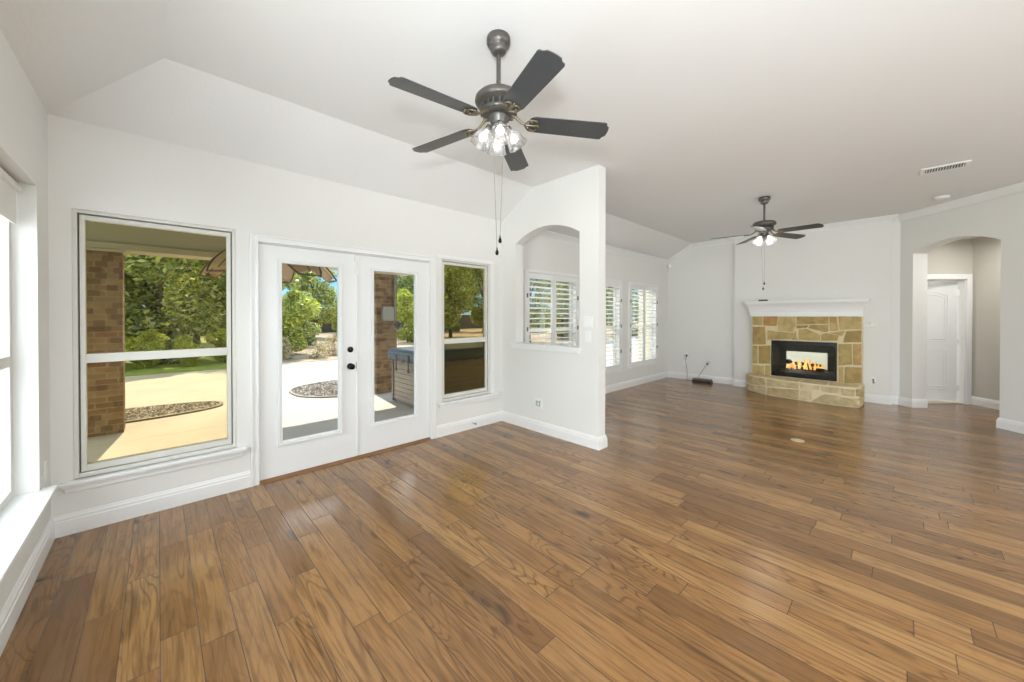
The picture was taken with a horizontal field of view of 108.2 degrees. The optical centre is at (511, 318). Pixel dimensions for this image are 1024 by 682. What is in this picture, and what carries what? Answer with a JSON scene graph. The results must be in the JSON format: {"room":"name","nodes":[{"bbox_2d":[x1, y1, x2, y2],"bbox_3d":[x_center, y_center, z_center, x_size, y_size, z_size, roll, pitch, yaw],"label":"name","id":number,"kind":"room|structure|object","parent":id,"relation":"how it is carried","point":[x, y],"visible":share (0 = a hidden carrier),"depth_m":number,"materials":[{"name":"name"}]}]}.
{"room":"empty living room","nodes":[
{"label":"empty living room","id":0,"kind":"room"},
{"bbox_2d":[0,28,50,612],"bbox_3d":[-0.342,0.123,-0.474,0.150,2.840,7.985,0,1,-44],"label":"wall","id":1,"kind":"structure","parent":0,"point":[23,117],"depth_m":2.10,"materials":[{"name":"paint"}]},
{"bbox_2d":[0,215,13,512],"bbox_3d":[-2.461,0.131,1.681,0.058,1.785,1.030,0,1,-44],"label":"window","id":2,"kind":"structure","parent":1,"relation":"in","point":[6,380],"depth_m":2.03,"materials":[{"name":"paint"}]},
{"bbox_2d":[0,167,21,224],"bbox_3d":[-2.429,-0.635,1.713,0.042,0.226,0.980,0,1,-44],"label":"roller shade","id":3,"kind":"object","parent":1,"relation":"attached to","point":[9,186],"visible":1,"depth_m":1.95,"materials":[{"name":"white fabric"}]},
{"bbox_2d":[0,518,54,655],"bbox_3d":[-0.229,1.356,-0.461,0.018,0.134,7.835,0,1,-44],"label":"baseboard","id":4,"kind":"structure","parent":1,"relation":"attached to","point":[9,615],"depth_m":1.84,"materials":[{"name":"white paint"}]},
{"bbox_2d":[0,485,57,585],"bbox_3d":[-2.389,1.038,1.719,0.210,0.079,1.225,0,1,-44],"label":"window sill","id":5,"kind":"structure","parent":1,"relation":"attached to","point":[20,516],"depth_m":1.82,"materials":[{"name":"white paint"}]},
{"bbox_2d":[44,460,47,481],"bbox_3d":[-2.832,0.924,2.252,0.006,0.116,0.060,0,1,-44],"label":"wall outlet","id":6,"kind":"object","parent":1,"relation":"attached to","point":[46,461],"visible":1,"depth_m":2.24,"materials":[{"name":"white plastic"}]},
{"bbox_2d":[47,114,667,516],"bbox_3d":[1.725,0.070,6.918,13.350,2.840,0.150,0,1,-44],"label":"wall","id":7,"kind":"structure","parent":0,"point":[91,167],"depth_m":3.03,"materials":[{"name":"paint"}]},
{"bbox_2d":[51,470,253,537],"bbox_3d":[-2.547,1.333,2.729,1.074,0.134,0.018,0,1,-44],"label":"baseboard","id":8,"kind":"structure","parent":7,"relation":"attached to","point":[87,519],"depth_m":2.65,"materials":[{"name":"white paint"}]},
{"bbox_2d":[57,446,247,493],"bbox_3d":[-2.553,1.093,2.717,1.000,0.075,0.085,0,1,-44],"label":"trim","id":9,"kind":"structure","parent":7,"relation":"attached to","point":[84,483],"depth_m":2.65,"materials":[{"name":"white paint"}]},
{"bbox_2d":[72,208,236,478],"bbox_3d":[-2.599,0.165,2.761,0.865,1.780,0.088,0,1,-44],"label":"window","id":10,"kind":"structure","parent":7,"relation":"in","point":[82,468],"depth_m":2.61,"materials":[{"name":"paint"}]},
{"bbox_2d":[259,244,356,480],"bbox_3d":[-1.839,0.368,3.402,0.828,2.008,0.113,0,1,-44],"label":"door","id":11,"kind":"structure","parent":7,"relation":"in","point":[278,456],"depth_m":3.31,"materials":[{"name":"white paint"}]},
{"bbox_2d":[249,233,436,486],"bbox_3d":[-1.576,0.341,3.742,1.783,2.105,0.166,0,1,-44],"label":"trim","id":12,"kind":"structure","parent":7,"relation":"attached to","point":[255,240],"depth_m":3.28,"materials":[{"name":"white paint"}]},
{"bbox_2d":[259,437,431,484],"bbox_3d":[-1.579,1.382,3.744,1.665,0.022,0.170,0,1,-44],"label":"trim","id":13,"kind":"structure","parent":7,"relation":"attached to","point":[311,469],"depth_m":3.57,"materials":[{"name":"brown wood"}]},
{"bbox_2d":[354,255,429,454],"bbox_3d":[-1.263,0.363,3.990,0.858,2.008,0.060,0,1,-44],"label":"door","id":14,"kind":"structure","parent":7,"relation":"in","point":[372,436],"depth_m":3.90,"materials":[{"name":"white paint"}]},
{"bbox_2d":[436,254,493,392],"bbox_3d":[-0.560,0.116,4.626,0.890,1.739,0.008,0,1,-44],"label":"trim","id":15,"kind":"structure","parent":7,"relation":"attached to","point":[437,255],"depth_m":4.89,"materials":[{"name":"white paint"}]},
{"bbox_2d":[442,259,489,401],"bbox_3d":[-0.598,0.137,4.673,0.750,1.700,0.088,0,1,-44],"label":"window","id":16,"kind":"structure","parent":7,"relation":"in","point":[465,361],"depth_m":4.70,"materials":[{"name":"paint"}]},
{"bbox_2d":[437,392,499,408],"bbox_3d":[-0.529,1.024,4.651,0.930,0.075,0.085,0,1,-44],"label":"trim","id":17,"kind":"structure","parent":7,"relation":"attached to","point":[467,400],"depth_m":4.60,"materials":[{"name":"white paint"}]},
{"bbox_2d":[437,411,501,437],"bbox_3d":[-0.511,1.320,4.674,1.045,0.134,0.018,0,1,-44],"label":"baseboard","id":18,"kind":"structure","parent":7,"relation":"attached to","point":[466,424],"depth_m":4.63,"materials":[{"name":"white paint"}]},
{"bbox_2d":[530,282,572,345],"bbox_3d":[0.565,0.153,5.852,1.220,1.650,0.050,0,1,-44],"label":"window","id":19,"kind":"structure","parent":7,"relation":"in","point":[570,287],"depth_m":6.23,"materials":[{"name":"paint"}]},
{"bbox_2d":[524,269,578,345],"bbox_3d":[0.645,0.149,5.768,1.300,1.740,0.082,0,1,-44],"label":"plantation shutter","id":20,"kind":"object","parent":19,"relation":"attached to","point":[528,273],"visible":0.61,"depth_m":5.73,"materials":[{"name":"white paint"}]},
{"bbox_2d":[534,230,670,264],"bbox_3d":[1.820,-1.282,6.841,5.085,0.095,0.078,0,1,-44],"label":"trim","id":21,"kind":"structure","parent":7,"relation":"attached to","point":[544,234],"depth_m":6.82,"materials":[{"name":"white paint"}]},
{"bbox_2d":[606,287,615,364],"bbox_3d":[1.588,0.146,6.829,1.170,1.650,0.050,0,1,-44],"label":"window","id":22,"kind":"structure","parent":7,"relation":"in","point":[614,291],"depth_m":7.20,"materials":[{"name":"paint"}]},
{"bbox_2d":[605,279,621,373],"bbox_3d":[1.669,0.142,6.745,1.250,1.740,0.082,0,1,-44],"label":"plantation shutter","id":23,"kind":"object","parent":22,"relation":"attached to","point":[608,282],"visible":0.45,"depth_m":7.00,"materials":[{"name":"white paint"}]},
{"bbox_2d":[605,371,667,393],"bbox_3d":[1.799,1.304,6.881,5.085,0.134,0.018,0,1,-44],"label":"baseboard","id":24,"kind":"structure","parent":7,"relation":"attached to","point":[626,384],"depth_m":7.53,"materials":[{"name":"white paint"}]},
{"bbox_2d":[632,291,652,358],"bbox_3d":[2.691,0.139,7.883,1.180,1.650,0.050,0,1,-44],"label":"window","id":25,"kind":"structure","parent":7,"relation":"in","point":[651,294],"depth_m":8.26,"materials":[{"name":"paint"}]},
{"bbox_2d":[628,282,657,368],"bbox_3d":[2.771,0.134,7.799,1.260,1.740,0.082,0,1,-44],"label":"plantation shutter","id":26,"kind":"object","parent":25,"relation":"attached to","point":[631,285],"visible":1,"depth_m":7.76,"materials":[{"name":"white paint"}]},
{"bbox_2d":[0,377,1023,681],"bbox_3d":[4.477,1.444,4.010,13.400,0.134,8.000,0,1,-44],"label":"floor","id":27,"kind":"structure","parent":0,"point":[705,542],"depth_m":2.13,"materials":[{"name":"brown wood"}]},
{"bbox_2d":[692,377,712,383],"bbox_3d":[4.079,1.319,7.944,0.140,0.081,0.380,0,1,-44],"label":"cable box","id":28,"kind":"object","parent":27,"relation":"on","point":[702,380],"visible":1,"depth_m":7.89,"materials":[{"name":"plastic"}]},
{"bbox_2d":[790,438,804,441],"bbox_3d":[3.258,1.385,4.229,0.130,0.008,0.130,0,1,-44],"label":"floor outlet","id":29,"kind":"object","parent":27,"relation":"on","point":[792,439],"visible":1,"depth_m":4.21,"materials":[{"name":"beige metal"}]},
{"bbox_2d":[744,298,870,407],"bbox_3d":[5.210,0.522,6.651,1.193,1.700,1.749,0,1,-44],"label":"fireplace","id":30,"kind":"object","parent":27,"relation":"on","point":[833,327],"visible":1,"depth_m":6.48,"materials":[{"name":"stone"}]},
{"bbox_2d":[0,0,1023,259],"bbox_3d":[4.470,-1.477,4.042,13.338,0.503,8.085,0,1,-44],"label":"ceiling","id":31,"kind":"structure","parent":0,"point":[832,111],"depth_m":2.56,"materials":[{"name":"paint"}]},
{"bbox_2d":[388,29,608,254],"bbox_3d":[-0.123,-0.992,2.164,1.187,1.248,1.243,0,0,31],"label":"ceiling fan","id":32,"kind":"object","parent":31,"relation":"hanging from","point":[498,104],"visible":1,"depth_m":2.08,"materials":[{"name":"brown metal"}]},
{"bbox_2d":[712,196,823,289],"bbox_3d":[3.408,-1.012,5.053,1.245,1.248,1.189,0,0,5],"label":"ceiling fan","id":33,"kind":"object","parent":31,"relation":"hanging from","point":[764,227],"visible":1,"depth_m":4.95,"materials":[{"name":"brown metal"}]},
{"bbox_2d":[933,195,950,200],"bbox_3d":[5.758,-1.615,4.963,0.150,0.040,0.150,0,1,-44],"label":"smoke detector","id":34,"kind":"object","parent":31,"relation":"attached to","point":[943,197],"visible":1,"depth_m":4.93,"materials":[{"name":"white plastic"}]},
{"bbox_2d":[920,160,971,175],"bbox_3d":[4.661,-1.620,3.991,0.230,0.016,0.350,0,1,-44],"label":"ceiling vent","id":35,"kind":"object","parent":31,"relation":"in","point":[963,164],"visible":1,"depth_m":3.98,"materials":[{"name":"white metal"}]},
{"bbox_2d":[502,165,605,436],"bbox_3d":[0.436,-0.127,4.523,0.130,3.030,1.530,0,1,-44],"label":"wall partition","id":36,"kind":"structure","parent":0,"point":[570,387],"depth_m":4.27,"materials":[{"name":"paint"}]},
{"bbox_2d":[535,398,541,408],"bbox_3d":[0.323,1.042,4.548,0.010,0.118,0.120,0,1,-44],"label":"wall outlet","id":37,"kind":"object","parent":36,"relation":"attached to","point":[538,402],"visible":1,"depth_m":4.54,"materials":[{"name":"white plastic"}]},
{"bbox_2d":[510,342,580,353],"bbox_3d":[0.424,0.349,4.532,0.200,0.067,1.115,0,1,-44],"label":"trim","id":38,"kind":"structure","parent":36,"relation":"attached to","point":[523,345],"depth_m":4.42,"materials":[{"name":"white paint"}]},
{"bbox_2d":[502,411,606,450],"bbox_3d":[0.442,1.321,4.527,0.166,0.134,1.548,0,1,-44],"label":"baseboard","id":39,"kind":"structure","parent":36,"relation":"attached to","point":[597,443],"depth_m":4.32,"materials":[{"name":"white paint"}]},
{"bbox_2d":[585,331,590,341],"bbox_3d":[0.824,0.196,4.018,0.010,0.118,0.075,0,1,-44],"label":"light switch","id":40,"kind":"object","parent":36,"relation":"attached to","point":[587,333],"visible":1,"depth_m":4.01,"materials":[{"name":"white paint"}]},
{"bbox_2d":[584,317,592,327],"bbox_3d":[0.824,0.036,4.017,0.010,0.118,0.118,0,1,-44],"label":"light switch","id":41,"kind":"object","parent":36,"relation":"attached to","point":[588,321],"visible":1,"depth_m":4.01,"materials":[{"name":"white paint"}]},
{"bbox_2d":[668,222,900,395],"bbox_3d":[4.979,-0.147,7.324,0.140,3.030,3.755,0,1,-44],"label":"wall","id":42,"kind":"structure","parent":0,"point":[700,281],"depth_m":8.00,"materials":[{"name":"paint"}]},
{"bbox_2d":[668,371,746,386],"bbox_3d":[4.184,1.296,7.972,0.128,0.134,1.735,0,1,-44],"label":"baseboard","id":43,"kind":"structure","parent":42,"relation":"attached to","point":[741,383],"depth_m":7.92,"materials":[{"name":"white paint"}]},
{"bbox_2d":[786,351,826,369],"bbox_3d":[9.246,-0.092,8.649,0.120,3.140,7.935,0,1,-44],"label":"wall","id":44,"kind":"structure","parent":0,"point":[821,358],"depth_m":9.92,"materials":[{"name":"paint"}]},
{"bbox_2d":[734,222,891,395],"bbox_3d":[5.332,-0.139,6.773,0.110,3.020,2.230,0,1,-44],"label":"wall","id":45,"kind":"structure","parent":0,"point":[849,262],"depth_m":6.48,"materials":[{"name":"paint"}]},
{"bbox_2d":[668,182,1023,263],"bbox_3d":[5.650,-1.425,4.604,1.797,0.415,8.843,0,0,-16],"label":"trim","id":46,"kind":"structure","parent":45,"relation":"attached to","point":[1019,187],"depth_m":5.88,"materials":[{"name":"white paint"}]},
{"bbox_2d":[870,377,876,384],"bbox_3d":[5.924,1.022,6.075,0.010,0.116,0.072,0,1,-44],"label":"wall outlet","id":47,"kind":"object","parent":45,"relation":"attached to","point":[873,380],"visible":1,"depth_m":6.07,"materials":[{"name":"white plastic"}]},
{"bbox_2d":[864,393,927,407],"bbox_3d":[6.117,1.310,5.941,0.181,0.134,0.733,0,1,-44],"label":"baseboard","id":48,"kind":"structure","parent":45,"relation":"attached to","point":[889,400],"depth_m":5.93,"materials":[{"name":"white paint"}]},
{"bbox_2d":[927,239,972,395],"bbox_3d":[6.882,0.007,6.028,1.039,2.740,0.120,0,0,1],"label":"wall","id":49,"kind":"structure","parent":0,"point":[955,257],"depth_m":5.96,"materials":[{"name":"paint"}]},
{"bbox_2d":[926,281,959,400],"bbox_3d":[6.941,0.363,6.176,0.750,1.965,0.053,0,0,19],"label":"door","id":50,"kind":"structure","parent":49,"relation":"in","point":[942,341],"depth_m":6.11,"materials":[{"name":"white paint"}]},
{"bbox_2d":[927,274,971,404],"bbox_3d":[6.912,0.329,6.020,0.923,2.095,0.140,0,0,1],"label":"trim","id":51,"kind":"structure","parent":49,"relation":"attached to","point":[964,300],"depth_m":5.96,"materials":[{"name":"white paint"}]},
{"bbox_2d":[899,191,1023,422],"bbox_3d":[6.255,-0.112,3.043,0.220,3.020,5.820,0,0,1],"label":"wall","id":52,"kind":"structure","parent":0,"point":[1002,218],"depth_m":4.95,"materials":[{"name":"paint"}]},
{"bbox_2d":[996,417,1023,433],"bbox_3d":[6.232,1.336,2.431,0.238,0.134,4.575,0,0,1],"label":"baseboard","id":53,"kind":"structure","parent":52,"relation":"attached to","point":[1006,424],"depth_m":4.58,"materials":[{"name":"white paint"}]},
{"bbox_2d":[972,237,1000,400],"bbox_3d":[7.426,0.018,4.456,0.120,2.740,3.224,0,0,1],"label":"wall","id":54,"kind":"structure","parent":0,"point":[986,250],"depth_m":5.78,"materials":[{"name":"paint"}]},
{"bbox_2d":[971,396,999,409],"bbox_3d":[7.358,1.319,4.693,0.026,0.134,2.546,0,0,1],"label":"baseboard","id":55,"kind":"structure","parent":54,"relation":"attached to","point":[989,403],"depth_m":5.77,"materials":[{"name":"white paint"}]},
{"label":"outside","id":56,"kind":"structure","parent":0,"visible":0},
{"bbox_2d":[125,322,638,376],"bbox_3d":[-24.450,1.166,69.035,180.000,0.260,106.400,0,1,-44],"label":"ground","id":57,"kind":"structure","parent":56,"point":[205,362],"depth_m":13.68,"materials":[{"name":"beige concrete"}]},
{"bbox_2d":[124,256,146,305],"bbox_3d":[-13.639,-1.725,11.666,3.618,6.626,4.638,0,0,20],"label":"juniper tree","id":58,"kind":"object","parent":57,"relation":"on","point":[125,279],"visible":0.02,"depth_m":11.83,"materials":[{"name":"green plant"}]},
{"bbox_2d":[125,329,169,368],"bbox_3d":[-10.775,0.909,10.941,0.866,1.193,1.092,0,0,22],"label":"leafy bush","id":59,"kind":"object","parent":57,"relation":"on","point":[149,335],"visible":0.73,"depth_m":10.88,"materials":[{"name":"green plant"}]},
{"bbox_2d":[124,254,225,363],"bbox_3d":[-12.203,-1.678,12.439,4.562,6.518,3.559,0,0,7],"label":"juniper tree","id":60,"kind":"object","parent":57,"relation":"on","point":[151,270],"visible":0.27,"depth_m":12.04,"materials":[{"name":"green plant"}]},
{"bbox_2d":[148,258,224,340],"bbox_3d":[-18.263,-2.583,20.799,6.732,8.234,4.711,0,0,0],"label":"oak tree","id":61,"kind":"object","parent":57,"relation":"on","point":[171,286],"visible":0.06,"depth_m":20.19,"materials":[{"name":"green plant"}]},
{"bbox_2d":[173,335,201,366],"bbox_3d":[-9.877,0.986,11.288,0.936,1.022,0.743,0,1,37],"label":"leafy bush","id":62,"kind":"object","parent":57,"relation":"on","point":[185,342],"visible":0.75,"depth_m":11.15,"materials":[{"name":"green plant"}]},
{"bbox_2d":[204,328,225,361],"bbox_3d":[-9.441,0.900,12.199,1.092,1.193,0.866,0,0,-26],"label":"leafy bush","id":63,"kind":"object","parent":57,"relation":"on","point":[220,335],"visible":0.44,"depth_m":12.01,"materials":[{"name":"green plant"}]},
{"bbox_2d":[173,258,301,340],"bbox_3d":[-10.722,-1.822,14.367,3.707,6.789,4.752,0,0,-12],"label":"juniper tree","id":64,"kind":"object","parent":57,"relation":"on","point":[210,284],"visible":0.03,"depth_m":13.27,"materials":[{"name":"green plant"}]},
{"bbox_2d":[282,337,298,359],"bbox_3d":[-7.984,1.066,13.053,1.014,0.936,1.104,0,1,-44],"label":"dry shrub","id":65,"kind":"object","parent":57,"relation":"on","point":[287,354],"visible":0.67,"depth_m":13.03,"materials":[{"name":"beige plant"}]},
{"bbox_2d":[282,283,321,345],"bbox_3d":[-11.111,-0.214,19.153,2.357,3.367,1.839,0,0,-22],"label":"juniper tree","id":66,"kind":"object","parent":57,"relation":"on","point":[308,336],"visible":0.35,"depth_m":19.25,"materials":[{"name":"green plant"}]},
{"bbox_2d":[282,289,322,354],"bbox_3d":[-8.765,0.185,14.716,2.470,2.698,1.960,0,0,18],"label":"leafy bush","id":67,"kind":"object","parent":57,"relation":"on","point":[291,327],"visible":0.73,"depth_m":14.47,"materials":[{"name":"green plant"}]},
{"bbox_2d":[282,270,336,336],"bbox_3d":[-13.673,-1.337,26.132,4.557,5.574,3.189,0,0,8],"label":"oak tree","id":68,"kind":"object","parent":57,"relation":"on","point":[318,292],"visible":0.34,"depth_m":25.63,"materials":[{"name":"green plant"}]},
{"bbox_2d":[305,341,329,358],"bbox_3d":[-7.032,1.153,13.406,0.775,0.716,0.844,0,0,16],"label":"dry shrub","id":69,"kind":"object","parent":57,"relation":"on","point":[318,347],"visible":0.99,"depth_m":13.34,"materials":[{"name":"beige plant"}]},
{"bbox_2d":[320,335,336,354],"bbox_3d":[-7.061,1.078,14.551,1.039,0.881,0.954,0,0,-14],"label":"dry shrub","id":70,"kind":"object","parent":57,"relation":"on","point":[332,343],"visible":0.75,"depth_m":14.51,"materials":[{"name":"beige plant"}]},
{"bbox_2d":[331,304,336,332],"bbox_3d":[-13.492,-0.255,30.178,2.475,3.408,3.121,0,0,22],"label":"leafy bush","id":71,"kind":"object","parent":57,"relation":"on","point":[334,323],"visible":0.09,"depth_m":29.43,"materials":[{"name":"green plant"}]},
{"bbox_2d":[127,315,561,336],"bbox_3d":[-11.143,0.400,37.804,52.107,1.640,0.060,0,1,-44],"label":"wooden fence","id":72,"kind":"object","parent":57,"relation":"on","point":[465,322],"visible":0.09,"depth_m":37.67,"materials":[{"name":"brown wood"}]},
{"bbox_2d":[397,289,413,341],"bbox_3d":[-6.043,-0.128,21.650,2.991,3.266,2.372,0,0,-26],"label":"leafy bush","id":73,"kind":"object","parent":57,"relation":"on","point":[404,295],"visible":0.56,"depth_m":21.31,"materials":[{"name":"green plant"}]},
{"bbox_2d":[397,275,413,327],"bbox_3d":[-7.681,-1.862,26.815,3.805,6.650,5.437,0,0,15],"label":"oak tree","id":74,"kind":"object","parent":57,"relation":"on","point":[409,284],"visible":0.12,"depth_m":26.02,"materials":[{"name":"green plant"}]},
{"bbox_2d":[444,297,463,331],"bbox_3d":[-6.896,-1.979,36.284,4.752,6.789,3.707,0,0,-28],"label":"juniper tree","id":75,"kind":"object","parent":57,"relation":"on","point":[457,327],"visible":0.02,"depth_m":36.44,"materials":[{"name":"green plant"}]},
{"bbox_2d":[444,265,481,337],"bbox_3d":[-4.598,-2.166,26.575,4.167,7.284,5.955,0,0,-16],"label":"oak tree","id":76,"kind":"object","parent":57,"relation":"on","point":[455,295],"visible":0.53,"depth_m":25.33,"materials":[{"name":"green plant"}]},
{"bbox_2d":[460,268,482,331],"bbox_3d":[-2.304,-2.382,35.388,6.214,7.600,4.349,0,0,25],"label":"oak tree","id":77,"kind":"object","parent":57,"relation":"on","point":[476,315],"visible":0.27,"depth_m":35.22,"materials":[{"name":"green plant"}]},
{"bbox_2d":[530,278,565,342],"bbox_3d":[0.633,-1.670,21.366,5.178,6.334,3.624,0,0,17],"label":"oak tree","id":78,"kind":"object","parent":57,"relation":"on","point":[531,283],"visible":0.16,"depth_m":20.91,"materials":[{"name":"green plant"}]},
{"bbox_2d":[545,281,568,338],"bbox_3d":[3.454,-1.502,24.308,3.262,5.974,4.181,0,0,5],"label":"juniper tree","id":79,"kind":"object","parent":57,"relation":"on","point":[565,286],"visible":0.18,"depth_m":23.87,"materials":[{"name":"green plant"}]},
{"bbox_2d":[606,286,638,336],"bbox_3d":[8.643,-2.317,28.871,4.152,7.604,5.322,0,0,-3],"label":"juniper tree","id":80,"kind":"object","parent":57,"relation":"on","point":[634,332],"visible":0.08,"depth_m":27.77,"materials":[{"name":"green plant"}]},
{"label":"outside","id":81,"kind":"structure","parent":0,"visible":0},
{"bbox_2d":[88,337,637,462],"bbox_3d":[0.469,1.550,12.550,42.000,0.200,9.715,0,1,-44],"label":"patio slab","id":82,"kind":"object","parent":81,"point":[301,416],"depth_m":6.11,"materials":[{"name":"concrete"}]},
{"bbox_2d":[86,247,126,436],"bbox_3d":[-5.418,0.301,4.881,0.485,2.409,0.400,0,1,-44],"label":"brick column","id":83,"kind":"structure","parent":82,"relation":"on","point":[104,267],"depth_m":4.80,"materials":[{"name":"brick"}]},
{"bbox_2d":[125,401,222,422],"bbox_3d":[-6.279,1.484,5.353,3.354,0.056,1.145,0,1,-44],"label":"gravel bed","id":84,"kind":"object","parent":82,"relation":"on","point":[136,414],"visible":0.41,"depth_m":5.97,"materials":[{"name":"gravel"}]},
{"bbox_2d":[199,249,336,282],"bbox_3d":[-3.047,-0.934,4.760,1.495,0.840,1.567,0,1,-44],"label":"patio umbrella","id":85,"kind":"object","parent":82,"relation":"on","point":[216,266],"visible":0.21,"depth_m":4.50,"materials":[{"name":"beige fabric"}]},
{"bbox_2d":[289,379,337,397],"bbox_3d":[-3.276,1.463,8.290,2.999,0.056,2.146,0,1,-44],"label":"gravel bed","id":86,"kind":"object","parent":82,"relation":"on","point":[323,389],"visible":0.34,"depth_m":7.57,"materials":[{"name":"gravel"}]},
{"bbox_2d":[374,272,398,393],"bbox_3d":[-2.625,0.281,7.549,0.490,2.409,0.400,0,1,-44],"label":"brick column","id":87,"kind":"structure","parent":82,"relation":"on","point":[385,335],"depth_m":7.38,"materials":[{"name":"brick"}]},
{"bbox_2d":[86,221,410,275],"bbox_3d":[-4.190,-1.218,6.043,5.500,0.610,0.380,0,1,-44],"label":"patio ceiling","id":88,"kind":"structure","parent":87,"relation":"on","point":[135,240],"depth_m":5.13,"materials":[{"name":"paint"}]},
{"bbox_2d":[381,307,393,320],"bbox_3d":[-2.477,-0.098,7.377,0.220,0.280,0.108,0,1,-44],"label":"electrical box","id":89,"kind":"object","parent":87,"relation":"attached to","point":[387,313],"visible":1,"depth_m":7.33,"materials":[{"name":"grey metal"}]},
{"bbox_2d":[393,277,394,318],"bbox_3d":[-2.389,-0.419,7.491,0.038,0.830,0.062,0,1,37],"label":"conduit pipe","id":90,"kind":"object","parent":87,"relation":"attached to","point":[393,277],"visible":0.76,"depth_m":7.48,"materials":[{"name":"grey metal"}]},
{"bbox_2d":[393,321,400,329],"bbox_3d":[-2.347,0.131,7.488,0.186,0.186,0.110,0,1,-44],"label":"coiled hose","id":91,"kind":"object","parent":87,"relation":"hanging from","point":[398,322],"visible":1,"depth_m":7.48,"materials":[{"name":"black rubber"}]},
{"bbox_2d":[388,346,413,407],"bbox_3d":[-1.093,1.007,7.081,2.224,0.965,1.056,0,1,-44],"label":"hot tub","id":92,"kind":"object","parent":82,"relation":"on","point":[402,358],"visible":0.31,"depth_m":6.42,"materials":[{"name":"plastic"}]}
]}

